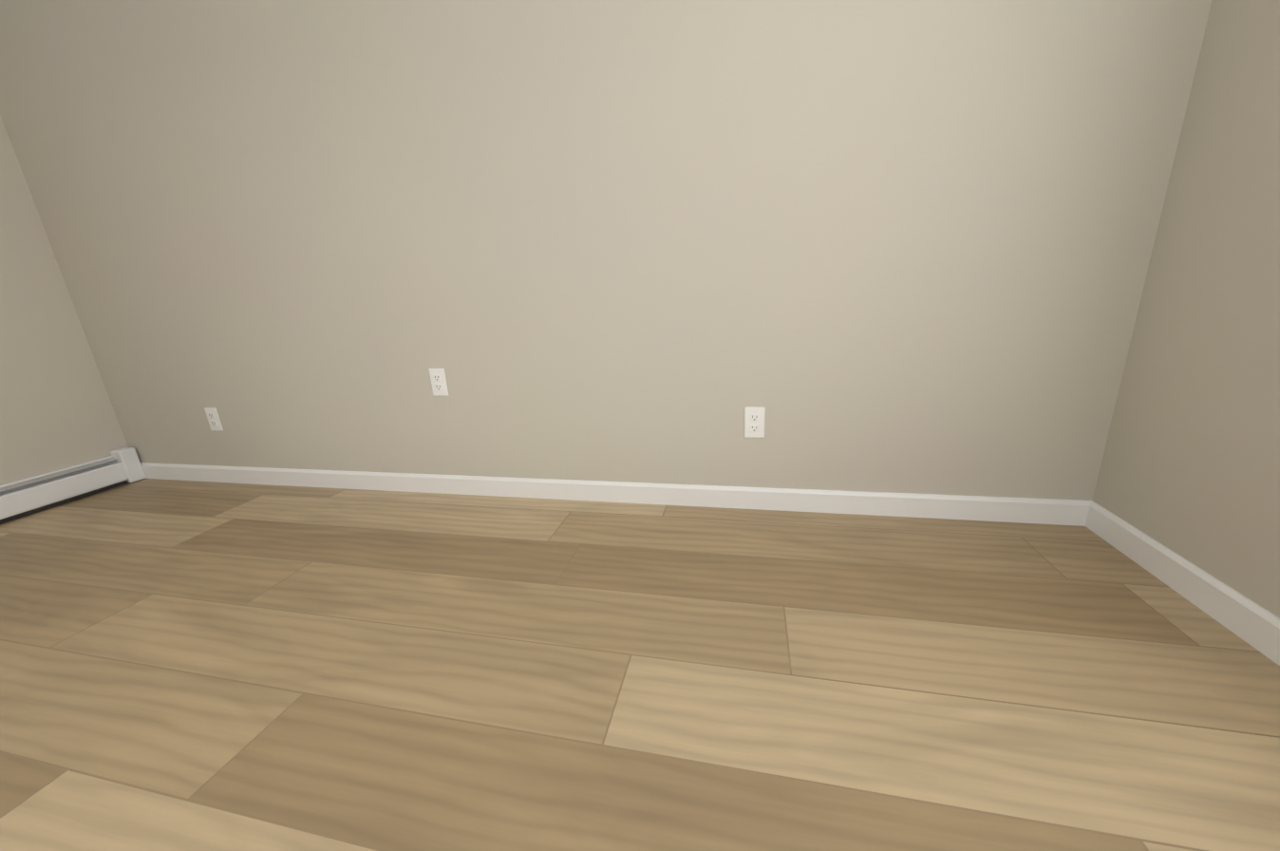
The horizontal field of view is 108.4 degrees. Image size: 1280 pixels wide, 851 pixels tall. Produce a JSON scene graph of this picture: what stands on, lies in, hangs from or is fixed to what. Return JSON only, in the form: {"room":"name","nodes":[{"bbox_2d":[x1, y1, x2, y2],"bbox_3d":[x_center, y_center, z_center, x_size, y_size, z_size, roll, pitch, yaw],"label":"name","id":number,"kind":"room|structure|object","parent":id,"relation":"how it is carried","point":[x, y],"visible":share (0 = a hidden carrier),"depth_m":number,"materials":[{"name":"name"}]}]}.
{"room":"empty room","nodes":[
{"label":"empty room","id":0,"kind":"room"},
{"bbox_2d":[0,114,128,485],"bbox_3d":[-3.249,-0.383,0.524,0.300,2.400,3.725,1,17,13],"label":"wall","id":1,"kind":"structure","parent":0,"point":[57,411],"depth_m":2.10,"materials":[{"name":"beige paint"}]},
{"bbox_2d":[0,0,1212,500],"bbox_3d":[-0.597,-0.870,1.682,4.332,2.400,0.120,1,17,13],"label":"wall","id":2,"kind":"structure","parent":0,"point":[883,245],"depth_m":1.57,"materials":[{"name":"beige paint"}]},
{"bbox_2d":[204,407,223,430],"bbox_3d":[-2.039,-0.030,2.208,0.070,0.114,0.009,1,17,13],"label":"electrical outlet","id":3,"kind":"object","parent":2,"relation":"attached to","point":[213,418],"visible":1,"depth_m":2.21,"materials":[{"name":"white plastic"}]},
{"bbox_2d":[428,368,448,395],"bbox_3d":[-0.818,-0.175,1.876,0.070,0.114,0.009,1,17,13],"label":"electrical outlet","id":4,"kind":"object","parent":2,"relation":"attached to","point":[439,384],"visible":1,"depth_m":1.87,"materials":[{"name":"white plastic"}]},
{"bbox_2d":[140,462,1093,526],"bbox_3d":[-0.607,0.259,1.956,4.212,0.084,0.013,1,17,13],"label":"baseboard","id":5,"kind":"structure","parent":2,"relation":"attached to","point":[1047,511],"depth_m":1.78,"materials":[{"name":"white wood"}]},
{"bbox_2d":[744,406,765,437],"bbox_3d":[0.406,-0.010,1.637,0.070,0.114,0.009,1,17,13],"label":"electrical outlet","id":6,"kind":"object","parent":2,"relation":"attached to","point":[754,421],"visible":1,"depth_m":1.63,"materials":[{"name":"white plastic"}]},
{"bbox_2d":[0,478,1279,850],"bbox_3d":[-1.072,0.839,0.383,4.632,0.100,3.725,1,17,13],"label":"floor","id":7,"kind":"structure","parent":0,"point":[188,665],"depth_m":0.99,"materials":[{"name":"brown wood"}]},
{"bbox_2d":[0,447,146,524],"bbox_3d":[-3.003,0.683,0.801,0.073,0.175,3.439,1,17,13],"label":"heater","id":8,"kind":"object","parent":7,"relation":"on","point":[51,489],"visible":0.94,"depth_m":2.16,"materials":[{"name":"white metal"}]},
{"bbox_2d":[1092,0,1279,618],"bbox_3d":[1.058,-0.335,-0.477,0.120,2.400,3.485,1,17,13],"label":"wall","id":9,"kind":"structure","parent":0,"point":[1190,468],"depth_m":1.09,"materials":[{"name":"beige paint"}]},
{"bbox_2d":[1084,502,1279,665],"bbox_3d":[1.056,0.775,-0.139,0.013,0.084,3.459,1,17,13],"label":"baseboard","id":10,"kind":"structure","parent":9,"relation":"attached to","point":[1250,622],"depth_m":1.12,"materials":[{"name":"white wood"}]}
]}

